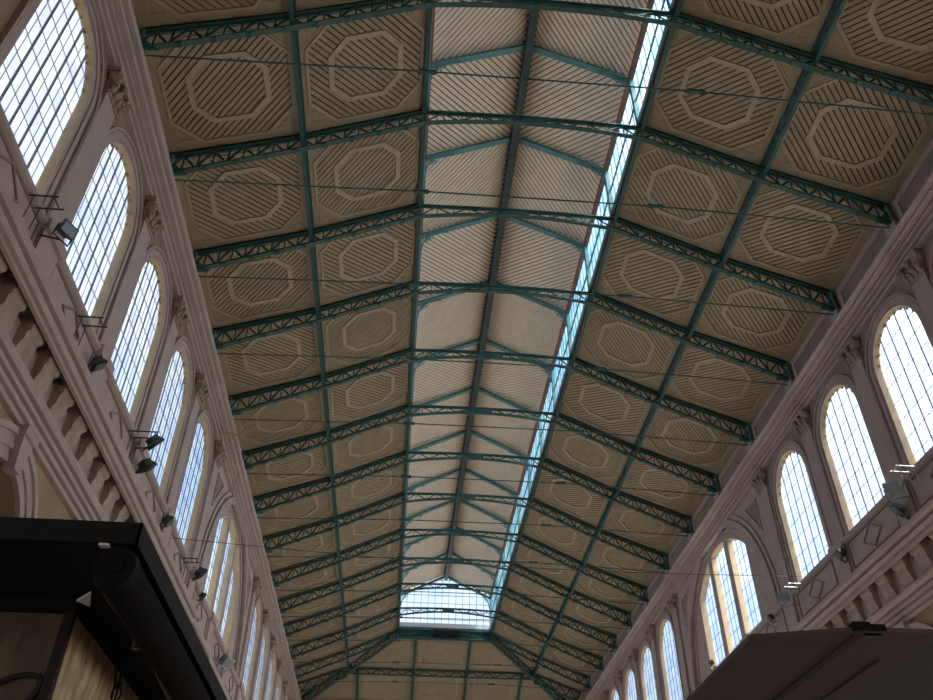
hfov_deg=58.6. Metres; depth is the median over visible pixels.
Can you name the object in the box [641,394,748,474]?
coffer
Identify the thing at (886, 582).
bracket
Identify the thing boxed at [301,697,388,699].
wall
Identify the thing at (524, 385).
ceiling panel
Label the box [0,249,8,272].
bracket
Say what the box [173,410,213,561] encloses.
window
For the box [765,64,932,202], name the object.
coffer
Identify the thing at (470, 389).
rafter
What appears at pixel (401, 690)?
ceiling panel
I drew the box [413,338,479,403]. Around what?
ceiling panel
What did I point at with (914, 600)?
trim
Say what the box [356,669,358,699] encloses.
rafter
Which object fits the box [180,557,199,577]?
rack
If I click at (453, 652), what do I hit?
ceiling panel
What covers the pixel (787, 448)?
window
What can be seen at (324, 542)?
coffer
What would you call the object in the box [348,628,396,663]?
ceiling panel
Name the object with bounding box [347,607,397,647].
coffer
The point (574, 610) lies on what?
coffer
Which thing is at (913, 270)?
pilaster
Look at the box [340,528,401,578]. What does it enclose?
coffer
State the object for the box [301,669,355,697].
ceiling panel
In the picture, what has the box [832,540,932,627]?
trim
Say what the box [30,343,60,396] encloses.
bracket
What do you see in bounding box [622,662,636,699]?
window
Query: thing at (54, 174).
window
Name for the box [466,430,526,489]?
ceiling panel
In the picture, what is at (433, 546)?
ceiling panel
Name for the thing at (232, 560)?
window
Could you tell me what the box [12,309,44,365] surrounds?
bracket
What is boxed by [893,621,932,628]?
window
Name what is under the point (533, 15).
ridge beam
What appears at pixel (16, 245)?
trim
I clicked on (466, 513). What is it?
ceiling panel
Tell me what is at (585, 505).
coffer
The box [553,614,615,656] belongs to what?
coffer
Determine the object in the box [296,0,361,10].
coffer
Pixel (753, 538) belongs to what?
window
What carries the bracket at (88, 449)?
on the trim at (20, 396)
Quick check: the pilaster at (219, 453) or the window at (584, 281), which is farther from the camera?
the window at (584, 281)
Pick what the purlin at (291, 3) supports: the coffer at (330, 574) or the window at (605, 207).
the coffer at (330, 574)
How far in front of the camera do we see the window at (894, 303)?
29.65 m
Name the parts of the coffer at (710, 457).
octagon moulding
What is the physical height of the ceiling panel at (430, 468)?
2.010 m
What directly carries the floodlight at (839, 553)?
attached to the wall at (750, 509)
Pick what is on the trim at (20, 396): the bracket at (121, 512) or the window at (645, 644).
the bracket at (121, 512)
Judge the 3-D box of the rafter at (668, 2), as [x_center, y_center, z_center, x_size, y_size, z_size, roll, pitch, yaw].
[3.027,-14.003,30.245,8.540,5.090,0.260,3,-39,-3]
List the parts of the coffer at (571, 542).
octagon moulding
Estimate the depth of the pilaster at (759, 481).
38.67 m
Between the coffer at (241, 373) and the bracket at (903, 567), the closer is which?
the bracket at (903, 567)
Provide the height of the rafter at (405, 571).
5.090 m
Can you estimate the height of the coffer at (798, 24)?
2.225 m
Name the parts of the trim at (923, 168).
truss seat, truss seat, truss seat, truss seat, truss seat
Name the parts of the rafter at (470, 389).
post, post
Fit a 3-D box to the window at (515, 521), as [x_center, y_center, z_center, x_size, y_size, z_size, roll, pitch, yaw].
[3.711,13.416,62.934,0.220,3.100,4.800,3,-39,-3]
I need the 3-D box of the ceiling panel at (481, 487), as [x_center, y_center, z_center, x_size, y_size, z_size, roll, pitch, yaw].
[1.670,11.176,64.518,4.329,2.010,4.740,3,-39,-3]
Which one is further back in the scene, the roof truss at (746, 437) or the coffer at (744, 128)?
the roof truss at (746, 437)
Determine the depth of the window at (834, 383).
33.15 m
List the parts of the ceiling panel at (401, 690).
frame moulding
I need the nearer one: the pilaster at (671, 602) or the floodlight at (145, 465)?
the floodlight at (145, 465)
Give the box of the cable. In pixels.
[174,538,800,576]
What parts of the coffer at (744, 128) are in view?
octagon moulding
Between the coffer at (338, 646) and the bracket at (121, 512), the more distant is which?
the coffer at (338, 646)
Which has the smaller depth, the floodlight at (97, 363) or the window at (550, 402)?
the floodlight at (97, 363)
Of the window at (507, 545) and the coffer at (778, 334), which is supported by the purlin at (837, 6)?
the coffer at (778, 334)
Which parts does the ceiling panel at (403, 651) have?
frame moulding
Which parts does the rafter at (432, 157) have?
post, post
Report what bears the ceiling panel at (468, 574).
attached to the ceiling at (503, 46)
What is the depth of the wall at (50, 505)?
22.49 m
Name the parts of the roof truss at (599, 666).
tie rod, plate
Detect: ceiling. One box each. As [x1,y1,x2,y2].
[143,0,421,327]
[411,46,622,594]
[578,12,932,415]
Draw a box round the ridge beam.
[444,9,539,579]
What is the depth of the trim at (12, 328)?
20.27 m
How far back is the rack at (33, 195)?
18.57 m
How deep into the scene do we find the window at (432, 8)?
30.14 m
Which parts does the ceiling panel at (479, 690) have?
frame moulding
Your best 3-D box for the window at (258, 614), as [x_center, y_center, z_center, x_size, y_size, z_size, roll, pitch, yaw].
[-13.183,18.730,50.428,0.300,7.550,4.000,3,-39,-3]
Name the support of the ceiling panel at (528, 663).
on the rafter at (499, 648)
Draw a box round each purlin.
[288,0,349,670]
[349,667,532,679]
[532,0,846,676]
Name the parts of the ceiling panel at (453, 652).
frame moulding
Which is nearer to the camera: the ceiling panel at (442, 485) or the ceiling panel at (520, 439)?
the ceiling panel at (520, 439)
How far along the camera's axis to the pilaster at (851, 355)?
30.96 m
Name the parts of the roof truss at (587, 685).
tie rod, plate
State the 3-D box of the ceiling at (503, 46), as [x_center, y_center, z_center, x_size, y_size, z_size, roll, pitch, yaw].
[1.499,-2.655,44.661,8.640,5.650,84.000,3,-39,-3]
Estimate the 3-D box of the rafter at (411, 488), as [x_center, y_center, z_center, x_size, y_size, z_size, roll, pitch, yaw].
[-0.300,10.917,61.446,8.540,5.090,0.260,3,-39,-3]
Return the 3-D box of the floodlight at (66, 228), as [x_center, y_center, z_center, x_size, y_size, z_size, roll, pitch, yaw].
[-9.408,-2.683,19.219,0.638,0.474,0.507,-13,-41,16]
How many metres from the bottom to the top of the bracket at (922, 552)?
1.240 m
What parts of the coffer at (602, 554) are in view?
octagon moulding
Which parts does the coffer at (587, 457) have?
octagon moulding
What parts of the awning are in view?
arm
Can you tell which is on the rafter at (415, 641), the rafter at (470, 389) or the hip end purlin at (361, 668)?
the hip end purlin at (361, 668)
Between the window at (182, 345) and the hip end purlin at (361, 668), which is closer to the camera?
the window at (182, 345)
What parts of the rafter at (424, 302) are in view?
post, post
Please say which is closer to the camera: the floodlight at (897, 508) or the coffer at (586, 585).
the floodlight at (897, 508)
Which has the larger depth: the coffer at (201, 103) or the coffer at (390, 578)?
the coffer at (390, 578)
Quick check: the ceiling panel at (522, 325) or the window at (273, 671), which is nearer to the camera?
the ceiling panel at (522, 325)
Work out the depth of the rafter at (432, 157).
38.31 m
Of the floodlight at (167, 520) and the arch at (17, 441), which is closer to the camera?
the arch at (17, 441)
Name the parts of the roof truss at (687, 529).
plate, tie rod, plate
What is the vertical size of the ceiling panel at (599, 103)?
2.010 m
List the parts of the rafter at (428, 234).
post, post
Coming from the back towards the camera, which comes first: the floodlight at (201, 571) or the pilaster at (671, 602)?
the pilaster at (671, 602)
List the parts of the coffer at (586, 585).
octagon moulding, corner moulding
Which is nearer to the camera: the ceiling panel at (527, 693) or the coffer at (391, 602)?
the coffer at (391, 602)
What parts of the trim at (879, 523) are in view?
diamond moulding, diamond moulding, diamond moulding, diamond moulding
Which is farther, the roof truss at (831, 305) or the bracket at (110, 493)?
the roof truss at (831, 305)
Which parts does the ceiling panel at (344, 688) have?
frame moulding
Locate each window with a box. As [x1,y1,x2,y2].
[0,0,103,216]
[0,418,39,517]
[61,127,142,341]
[110,246,171,433]
[146,336,194,503]
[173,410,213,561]
[193,491,247,698]
[242,596,262,699]
[254,626,270,699]
[265,650,276,699]
[275,672,282,699]
[400,579,489,629]
[422,118,426,198]
[427,8,432,106]
[490,595,496,629]
[496,563,503,608]
[503,535,510,584]
[511,509,518,558]
[519,468,529,530]
[529,428,541,495]
[541,384,554,454]
[554,329,570,409]
[570,261,589,355]
[589,184,611,288]
[608,683,619,699]
[610,94,638,215]
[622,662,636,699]
[635,0,670,124]
[638,639,657,699]
[656,612,684,699]
[688,515,784,690]
[770,441,831,586]
[813,374,888,536]
[865,293,932,474]
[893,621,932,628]
[930,243,932,287]
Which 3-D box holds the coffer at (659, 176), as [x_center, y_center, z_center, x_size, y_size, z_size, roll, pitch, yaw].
[8.797,-6.412,33.941,4.473,2.225,4.560,3,-39,-3]
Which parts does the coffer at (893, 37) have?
octagon moulding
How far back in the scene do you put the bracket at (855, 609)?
30.87 m
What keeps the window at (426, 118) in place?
on the girder at (429, 10)
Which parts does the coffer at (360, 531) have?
octagon moulding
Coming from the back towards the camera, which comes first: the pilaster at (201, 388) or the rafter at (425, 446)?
the rafter at (425, 446)
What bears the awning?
hanging from the market stall
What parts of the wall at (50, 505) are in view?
wall panel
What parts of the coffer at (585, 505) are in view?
octagon moulding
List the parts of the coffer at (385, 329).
octagon moulding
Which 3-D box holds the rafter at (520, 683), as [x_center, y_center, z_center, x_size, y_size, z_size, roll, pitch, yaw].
[5.065,32.360,79.232,0.220,1.878,3.916,3,-39,-3]
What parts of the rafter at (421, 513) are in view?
post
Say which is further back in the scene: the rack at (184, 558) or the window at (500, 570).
the window at (500, 570)
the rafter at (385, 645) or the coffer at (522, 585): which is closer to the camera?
the coffer at (522, 585)
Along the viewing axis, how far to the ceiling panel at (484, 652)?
77.35 m
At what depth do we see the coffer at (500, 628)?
73.41 m
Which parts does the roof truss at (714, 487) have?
plate, tie rod, plate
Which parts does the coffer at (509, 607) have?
octagon moulding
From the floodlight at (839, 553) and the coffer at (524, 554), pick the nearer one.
the floodlight at (839, 553)
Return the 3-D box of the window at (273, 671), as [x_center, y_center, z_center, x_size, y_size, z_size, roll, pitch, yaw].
[-14.000,24.847,58.086,0.300,7.550,4.000,3,-39,-3]
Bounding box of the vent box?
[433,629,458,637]
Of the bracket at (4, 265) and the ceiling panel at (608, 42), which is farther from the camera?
the ceiling panel at (608, 42)
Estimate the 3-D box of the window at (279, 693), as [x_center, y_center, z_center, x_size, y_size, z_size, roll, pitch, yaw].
[-14.413,27.938,61.956,0.300,7.550,4.000,3,-39,-3]
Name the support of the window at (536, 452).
on the girder at (678, 3)
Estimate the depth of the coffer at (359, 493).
52.92 m
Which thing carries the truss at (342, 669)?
attached to the rafter at (385, 645)
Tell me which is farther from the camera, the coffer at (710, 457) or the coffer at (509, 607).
the coffer at (509, 607)
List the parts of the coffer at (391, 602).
octagon moulding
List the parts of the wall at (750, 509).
wall panel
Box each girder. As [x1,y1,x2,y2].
[397,0,431,630]
[398,626,490,641]
[491,0,683,633]
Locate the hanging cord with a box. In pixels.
[110,647,127,699]
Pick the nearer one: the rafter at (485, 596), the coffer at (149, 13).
the coffer at (149, 13)
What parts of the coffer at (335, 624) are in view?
octagon moulding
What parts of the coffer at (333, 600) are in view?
octagon moulding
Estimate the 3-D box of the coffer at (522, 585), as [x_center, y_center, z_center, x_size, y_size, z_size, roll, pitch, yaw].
[5.465,18.548,65.193,4.473,2.225,4.610,3,-39,-3]
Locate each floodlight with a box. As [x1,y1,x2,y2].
[39,218,78,246]
[88,355,107,371]
[135,434,164,450]
[135,457,156,473]
[160,514,173,529]
[191,566,207,580]
[196,592,206,602]
[216,654,235,672]
[708,660,714,667]
[767,613,776,623]
[776,591,798,607]
[834,547,847,563]
[882,479,912,501]
[888,502,909,518]
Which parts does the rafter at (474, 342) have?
post, post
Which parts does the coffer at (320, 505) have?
octagon moulding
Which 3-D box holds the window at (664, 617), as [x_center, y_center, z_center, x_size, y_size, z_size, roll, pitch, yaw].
[12.846,20.223,52.012,0.300,7.550,4.000,3,-39,-3]
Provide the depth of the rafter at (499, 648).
77.06 m
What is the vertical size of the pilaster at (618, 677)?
6.110 m
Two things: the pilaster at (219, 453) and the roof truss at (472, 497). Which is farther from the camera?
the roof truss at (472, 497)
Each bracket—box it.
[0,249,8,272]
[0,271,27,330]
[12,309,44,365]
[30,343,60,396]
[46,373,74,424]
[61,401,87,449]
[75,427,99,473]
[87,452,110,495]
[99,474,120,516]
[110,494,130,521]
[124,514,135,522]
[820,620,833,628]
[831,607,848,627]
[845,595,866,620]
[859,581,881,615]
[875,567,899,602]
[891,552,916,588]
[909,535,932,573]
[928,531,932,539]
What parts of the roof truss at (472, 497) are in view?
plate, tie rod, plate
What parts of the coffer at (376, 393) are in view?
octagon moulding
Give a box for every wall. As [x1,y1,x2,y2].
[0,0,300,695]
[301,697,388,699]
[577,135,932,699]
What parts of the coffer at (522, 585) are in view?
octagon moulding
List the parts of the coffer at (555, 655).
octagon moulding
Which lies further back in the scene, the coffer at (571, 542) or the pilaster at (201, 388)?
the coffer at (571, 542)
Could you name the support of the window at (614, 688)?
in the wall at (750, 509)
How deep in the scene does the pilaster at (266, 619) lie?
53.54 m
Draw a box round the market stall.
[0,517,227,699]
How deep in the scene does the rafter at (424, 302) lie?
45.77 m
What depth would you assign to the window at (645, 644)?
57.85 m
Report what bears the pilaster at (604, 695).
attached to the wall at (750, 509)
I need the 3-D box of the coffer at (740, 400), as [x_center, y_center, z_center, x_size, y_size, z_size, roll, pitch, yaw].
[12.390,1.370,40.636,4.521,1.820,4.910,3,-39,-3]
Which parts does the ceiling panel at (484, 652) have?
frame moulding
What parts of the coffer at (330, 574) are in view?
corner moulding, octagon moulding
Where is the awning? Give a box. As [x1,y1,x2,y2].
[91,543,210,699]
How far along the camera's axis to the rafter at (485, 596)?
77.50 m
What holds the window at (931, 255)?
in the wall at (750, 509)
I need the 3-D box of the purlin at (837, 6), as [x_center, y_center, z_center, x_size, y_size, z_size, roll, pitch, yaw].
[9.080,8.852,50.819,0.200,0.470,69.056,3,-39,-3]
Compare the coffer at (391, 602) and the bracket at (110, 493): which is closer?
the bracket at (110, 493)
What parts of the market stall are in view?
panel, corner post, corner plate, panel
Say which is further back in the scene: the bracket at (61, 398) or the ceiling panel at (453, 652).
the ceiling panel at (453, 652)
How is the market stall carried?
on the floor
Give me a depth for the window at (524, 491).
59.08 m
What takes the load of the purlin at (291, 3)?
on the roof truss at (548, 5)
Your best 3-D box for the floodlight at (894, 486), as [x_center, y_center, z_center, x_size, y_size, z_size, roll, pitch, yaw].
[14.458,4.709,27.961,0.760,0.622,0.633,-28,-46,31]
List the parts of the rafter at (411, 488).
post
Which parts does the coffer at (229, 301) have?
octagon moulding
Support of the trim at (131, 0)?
attached to the wall at (50, 505)
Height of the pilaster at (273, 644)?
6.110 m
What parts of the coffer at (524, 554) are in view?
octagon moulding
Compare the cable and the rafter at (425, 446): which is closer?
the cable
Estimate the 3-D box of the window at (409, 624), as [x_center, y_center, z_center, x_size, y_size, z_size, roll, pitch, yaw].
[-1.951,23.297,76.913,8.396,5.050,0.220,3,-39,-3]
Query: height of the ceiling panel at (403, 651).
2.142 m
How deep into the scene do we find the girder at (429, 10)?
37.09 m
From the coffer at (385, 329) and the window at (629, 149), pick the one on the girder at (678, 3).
the window at (629, 149)
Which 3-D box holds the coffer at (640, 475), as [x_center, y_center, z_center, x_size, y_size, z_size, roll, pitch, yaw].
[11.542,7.717,48.582,4.521,1.820,4.800,3,-39,-3]
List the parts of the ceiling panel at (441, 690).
frame moulding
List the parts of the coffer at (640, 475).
octagon moulding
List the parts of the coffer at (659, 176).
octagon moulding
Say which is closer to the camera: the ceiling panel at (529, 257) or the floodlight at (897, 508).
the floodlight at (897, 508)
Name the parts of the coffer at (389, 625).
octagon moulding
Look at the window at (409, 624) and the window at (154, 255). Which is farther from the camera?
the window at (409, 624)
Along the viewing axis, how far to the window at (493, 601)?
74.81 m
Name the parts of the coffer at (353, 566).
octagon moulding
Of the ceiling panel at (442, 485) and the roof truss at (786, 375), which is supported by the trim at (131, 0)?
the roof truss at (786, 375)
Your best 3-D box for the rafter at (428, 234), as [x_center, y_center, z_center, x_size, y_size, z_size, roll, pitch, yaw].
[1.838,-5.098,41.395,8.540,5.090,0.260,3,-39,-3]
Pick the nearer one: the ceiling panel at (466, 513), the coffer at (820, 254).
the coffer at (820, 254)
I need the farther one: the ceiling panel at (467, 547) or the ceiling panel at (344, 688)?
the ceiling panel at (344, 688)
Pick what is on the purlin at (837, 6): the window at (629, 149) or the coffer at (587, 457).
the coffer at (587, 457)
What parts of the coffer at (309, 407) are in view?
octagon moulding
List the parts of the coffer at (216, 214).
octagon moulding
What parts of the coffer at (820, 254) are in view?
octagon moulding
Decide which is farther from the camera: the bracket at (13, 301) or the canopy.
the bracket at (13, 301)
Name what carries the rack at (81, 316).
attached to the wall at (50, 505)
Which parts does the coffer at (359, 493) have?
octagon moulding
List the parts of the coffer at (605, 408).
octagon moulding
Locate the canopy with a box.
[686,621,932,699]
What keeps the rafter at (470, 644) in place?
attached to the girder at (425, 636)
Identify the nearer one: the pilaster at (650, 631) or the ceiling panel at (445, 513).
the pilaster at (650, 631)
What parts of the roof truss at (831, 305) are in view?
plate, tie rod, plate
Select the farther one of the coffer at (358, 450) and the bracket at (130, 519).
the coffer at (358, 450)
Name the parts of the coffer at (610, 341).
octagon moulding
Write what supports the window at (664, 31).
on the girder at (678, 3)
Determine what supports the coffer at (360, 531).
on the purlin at (291, 3)
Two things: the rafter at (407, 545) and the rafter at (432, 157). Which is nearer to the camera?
the rafter at (432, 157)
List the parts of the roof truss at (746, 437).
plate, tie rod, plate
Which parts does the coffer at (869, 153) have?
octagon moulding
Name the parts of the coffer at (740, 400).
octagon moulding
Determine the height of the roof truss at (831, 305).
5.029 m
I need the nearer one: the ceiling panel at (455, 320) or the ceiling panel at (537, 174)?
the ceiling panel at (537, 174)
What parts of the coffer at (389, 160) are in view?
octagon moulding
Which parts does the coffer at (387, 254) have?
octagon moulding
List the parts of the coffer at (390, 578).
octagon moulding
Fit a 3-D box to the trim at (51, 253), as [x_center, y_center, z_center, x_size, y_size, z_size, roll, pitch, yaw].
[-12.376,16.230,42.481,0.380,1.540,78.400,3,-39,-3]
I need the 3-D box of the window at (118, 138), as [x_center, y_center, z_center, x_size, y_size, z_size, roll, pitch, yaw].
[-10.273,-3.068,23.136,0.300,7.550,4.000,3,-39,-3]
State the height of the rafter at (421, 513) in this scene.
5.090 m
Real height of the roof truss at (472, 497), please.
5.029 m
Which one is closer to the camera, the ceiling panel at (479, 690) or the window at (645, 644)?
the window at (645, 644)
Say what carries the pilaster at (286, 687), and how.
attached to the wall at (50, 505)
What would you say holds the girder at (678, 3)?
attached to the ceiling at (503, 46)
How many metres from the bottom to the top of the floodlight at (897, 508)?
0.560 m
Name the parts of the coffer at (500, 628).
octagon moulding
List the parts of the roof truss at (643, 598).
plate, tie rod, plate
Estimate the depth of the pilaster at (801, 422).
34.71 m
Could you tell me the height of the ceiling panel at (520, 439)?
2.010 m
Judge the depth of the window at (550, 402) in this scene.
50.90 m
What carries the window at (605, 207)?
on the girder at (678, 3)
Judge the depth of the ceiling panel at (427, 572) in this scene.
76.15 m
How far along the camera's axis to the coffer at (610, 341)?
41.58 m
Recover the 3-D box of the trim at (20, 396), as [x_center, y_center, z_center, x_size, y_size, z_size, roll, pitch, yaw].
[-11.419,11.235,31.547,0.390,0.860,55.000,3,-39,-3]
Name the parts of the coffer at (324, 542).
octagon moulding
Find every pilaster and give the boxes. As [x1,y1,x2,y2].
[48,66,132,235]
[100,196,165,355]
[138,295,190,443]
[167,374,210,509]
[191,440,227,566]
[237,576,262,680]
[251,610,270,699]
[263,635,277,699]
[273,658,283,699]
[282,680,289,699]
[600,690,607,699]
[613,670,622,699]
[628,648,640,699]
[645,624,662,699]
[665,593,690,696]
[750,467,792,591]
[790,406,842,544]
[837,336,903,480]
[895,247,932,334]
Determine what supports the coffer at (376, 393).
on the purlin at (291, 3)
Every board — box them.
[401,0,435,595]
[489,0,653,598]
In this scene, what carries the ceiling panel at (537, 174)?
attached to the ceiling at (503, 46)
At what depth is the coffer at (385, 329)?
40.82 m
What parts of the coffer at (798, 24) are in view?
octagon moulding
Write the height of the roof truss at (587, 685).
5.029 m
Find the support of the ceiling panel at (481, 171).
attached to the ceiling at (503, 46)
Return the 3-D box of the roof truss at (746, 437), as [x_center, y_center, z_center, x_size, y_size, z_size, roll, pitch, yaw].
[1.379,2.106,42.155,26.076,5.029,0.320,3,-39,-3]
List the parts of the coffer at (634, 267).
octagon moulding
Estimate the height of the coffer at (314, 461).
1.820 m
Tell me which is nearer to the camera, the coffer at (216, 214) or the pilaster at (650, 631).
the coffer at (216, 214)
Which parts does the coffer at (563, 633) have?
octagon moulding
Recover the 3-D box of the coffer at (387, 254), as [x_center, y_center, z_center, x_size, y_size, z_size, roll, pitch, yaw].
[-4.372,-4.166,36.894,4.473,2.225,4.620,3,-39,-3]
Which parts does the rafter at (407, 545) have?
post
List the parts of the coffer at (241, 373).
octagon moulding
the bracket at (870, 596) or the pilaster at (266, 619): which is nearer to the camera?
the bracket at (870, 596)
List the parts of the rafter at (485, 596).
post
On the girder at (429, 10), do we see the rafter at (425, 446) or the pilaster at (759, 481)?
the rafter at (425, 446)
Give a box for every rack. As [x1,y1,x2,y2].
[22,194,63,229]
[74,315,106,345]
[126,430,160,456]
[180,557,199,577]
[784,583,804,602]
[889,465,920,490]
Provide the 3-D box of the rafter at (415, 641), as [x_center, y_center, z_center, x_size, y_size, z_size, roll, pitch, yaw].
[-4.893,29.495,77.377,0.220,3.900,8.716,3,-39,-3]
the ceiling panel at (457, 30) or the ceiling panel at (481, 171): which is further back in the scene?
the ceiling panel at (481, 171)
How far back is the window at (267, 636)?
56.29 m
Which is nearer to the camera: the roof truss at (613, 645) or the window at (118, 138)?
the window at (118, 138)
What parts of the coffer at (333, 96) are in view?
octagon moulding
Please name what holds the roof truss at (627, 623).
on the trim at (131, 0)
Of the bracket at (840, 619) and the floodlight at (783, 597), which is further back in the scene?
the floodlight at (783, 597)
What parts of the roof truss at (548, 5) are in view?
plate, tie rod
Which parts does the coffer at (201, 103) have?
octagon moulding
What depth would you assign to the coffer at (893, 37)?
26.61 m
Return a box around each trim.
[0,103,247,699]
[0,172,230,699]
[0,283,113,519]
[0,320,109,520]
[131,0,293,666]
[587,139,932,693]
[683,446,932,699]
[790,498,932,630]
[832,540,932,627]
[865,567,932,627]
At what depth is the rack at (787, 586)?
35.21 m
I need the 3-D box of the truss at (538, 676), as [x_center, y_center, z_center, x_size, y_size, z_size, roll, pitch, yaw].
[8.442,31.427,77.255,4.396,2.495,0.280,3,-39,-3]
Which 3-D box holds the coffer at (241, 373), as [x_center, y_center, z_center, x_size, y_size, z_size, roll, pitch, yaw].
[-9.212,0.132,39.322,4.521,1.820,4.910,3,-39,-3]
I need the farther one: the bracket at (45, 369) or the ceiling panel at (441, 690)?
the ceiling panel at (441, 690)
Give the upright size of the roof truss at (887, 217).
5.029 m
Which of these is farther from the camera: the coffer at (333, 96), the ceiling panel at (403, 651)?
the ceiling panel at (403, 651)
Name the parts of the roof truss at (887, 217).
plate, tie rod, plate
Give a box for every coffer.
[132,0,288,27]
[145,21,299,152]
[175,142,307,249]
[194,230,314,328]
[213,308,320,395]
[229,375,325,450]
[242,431,329,496]
[253,476,333,536]
[263,517,336,570]
[271,552,338,598]
[278,580,340,622]
[283,605,342,645]
[289,628,344,665]
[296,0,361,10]
[298,0,427,131]
[307,116,421,227]
[314,204,416,305]
[321,281,413,372]
[326,348,410,428]
[331,404,407,474]
[335,450,405,514]
[338,491,403,550]
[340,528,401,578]
[343,558,399,602]
[345,582,398,626]
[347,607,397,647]
[493,611,547,654]
[500,587,557,634]
[507,562,568,611]
[515,534,580,587]
[523,498,596,560]
[534,458,613,526]
[543,637,602,675]
[546,412,633,486]
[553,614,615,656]
[560,358,656,444]
[563,590,630,634]
[574,563,646,611]
[576,293,685,390]
[587,530,666,586]
[596,220,715,327]
[603,491,689,553]
[618,133,755,254]
[620,447,715,516]
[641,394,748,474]
[646,20,805,164]
[665,330,786,422]
[680,0,833,51]
[694,259,828,361]
[728,175,882,290]
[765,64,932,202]
[822,0,932,85]
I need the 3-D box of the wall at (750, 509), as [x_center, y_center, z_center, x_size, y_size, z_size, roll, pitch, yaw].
[14.366,15.424,36.987,0.820,25.500,92.400,3,-39,-3]
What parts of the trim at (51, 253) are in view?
diamond moulding, diamond moulding, diamond moulding, diamond moulding, diamond moulding, diamond moulding, diamond moulding, diamond moulding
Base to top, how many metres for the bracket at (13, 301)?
1.240 m
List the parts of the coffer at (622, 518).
octagon moulding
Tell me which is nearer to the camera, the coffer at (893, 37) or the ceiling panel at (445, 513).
the coffer at (893, 37)
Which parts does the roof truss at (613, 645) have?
plate, tie rod, plate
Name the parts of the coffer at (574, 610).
octagon moulding, corner moulding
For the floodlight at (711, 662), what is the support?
attached to the wall at (750, 509)
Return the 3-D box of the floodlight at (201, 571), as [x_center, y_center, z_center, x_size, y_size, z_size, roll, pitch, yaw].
[-11.116,9.321,34.606,0.482,0.538,0.582,28,-46,-30]
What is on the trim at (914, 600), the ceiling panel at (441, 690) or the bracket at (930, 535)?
the bracket at (930, 535)
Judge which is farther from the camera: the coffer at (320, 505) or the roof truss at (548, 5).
the coffer at (320, 505)
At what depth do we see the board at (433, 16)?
37.32 m
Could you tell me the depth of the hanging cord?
4.95 m
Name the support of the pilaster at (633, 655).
attached to the wall at (750, 509)
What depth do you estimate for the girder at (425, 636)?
74.92 m
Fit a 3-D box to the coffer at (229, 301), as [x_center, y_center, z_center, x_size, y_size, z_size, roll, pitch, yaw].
[-8.800,-2.956,35.456,4.521,1.820,4.620,3,-39,-3]
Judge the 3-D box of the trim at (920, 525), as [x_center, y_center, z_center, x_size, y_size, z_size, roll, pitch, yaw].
[13.097,18.633,43.279,0.880,1.030,78.400,3,-39,-3]
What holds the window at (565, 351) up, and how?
on the girder at (678, 3)
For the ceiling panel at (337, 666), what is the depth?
75.56 m
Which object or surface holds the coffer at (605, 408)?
on the purlin at (837, 6)
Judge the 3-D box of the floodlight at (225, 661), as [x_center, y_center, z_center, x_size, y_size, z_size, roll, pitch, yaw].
[-11.836,15.380,40.925,0.646,0.762,0.839,-11,-40,15]
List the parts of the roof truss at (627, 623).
plate, tie rod, plate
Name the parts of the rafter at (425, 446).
post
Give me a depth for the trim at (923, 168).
36.53 m
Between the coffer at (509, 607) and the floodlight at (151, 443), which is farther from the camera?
the coffer at (509, 607)
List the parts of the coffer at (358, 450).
octagon moulding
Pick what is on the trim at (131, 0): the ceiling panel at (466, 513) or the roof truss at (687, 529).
the roof truss at (687, 529)
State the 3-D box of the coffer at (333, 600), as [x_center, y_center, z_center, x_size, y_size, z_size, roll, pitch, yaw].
[-11.735,19.026,62.977,4.521,1.820,4.610,3,-39,-3]
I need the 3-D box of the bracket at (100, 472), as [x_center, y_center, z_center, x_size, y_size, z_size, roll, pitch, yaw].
[-10.449,3.589,23.625,0.490,1.240,0.740,3,-39,-3]
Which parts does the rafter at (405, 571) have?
post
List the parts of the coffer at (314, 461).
octagon moulding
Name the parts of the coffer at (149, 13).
corner moulding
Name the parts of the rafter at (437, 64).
post, post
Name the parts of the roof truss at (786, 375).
plate, tie rod, plate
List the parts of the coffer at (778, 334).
octagon moulding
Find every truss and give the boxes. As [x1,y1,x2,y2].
[139,0,932,115]
[170,110,894,228]
[193,204,838,314]
[212,281,792,384]
[228,348,753,445]
[242,405,720,495]
[253,451,693,536]
[262,492,669,572]
[271,529,648,604]
[278,557,632,628]
[283,583,617,651]
[289,607,603,672]
[294,629,590,690]
[298,667,346,692]
[534,674,580,699]
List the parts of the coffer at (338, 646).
octagon moulding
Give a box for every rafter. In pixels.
[302,629,397,699]
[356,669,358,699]
[399,576,491,625]
[400,553,497,605]
[401,526,504,580]
[403,500,511,559]
[404,468,520,531]
[407,430,530,496]
[409,387,542,456]
[410,639,416,699]
[411,339,555,411]
[414,281,571,356]
[418,217,591,291]
[422,136,612,216]
[427,44,639,124]
[463,641,471,699]
[490,635,565,699]
[517,675,522,699]
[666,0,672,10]
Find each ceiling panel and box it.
[294,650,346,695]
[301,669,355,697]
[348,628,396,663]
[350,632,414,668]
[358,667,411,699]
[402,552,446,589]
[403,525,451,567]
[405,500,454,541]
[406,468,459,514]
[408,429,465,484]
[410,385,471,446]
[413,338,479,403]
[413,669,465,699]
[415,280,488,355]
[415,640,468,670]
[419,212,498,298]
[423,136,509,229]
[427,43,523,152]
[432,0,529,59]
[448,553,495,593]
[452,526,501,571]
[456,500,508,545]
[462,468,516,519]
[465,671,521,699]
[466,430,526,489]
[469,636,531,672]
[472,387,536,452]
[479,340,547,410]
[487,281,565,362]
[493,632,538,669]
[496,218,583,307]
[508,138,603,240]
[519,47,627,165]
[520,672,561,699]
[534,0,647,74]
[534,657,589,699]
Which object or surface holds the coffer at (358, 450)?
on the purlin at (291, 3)

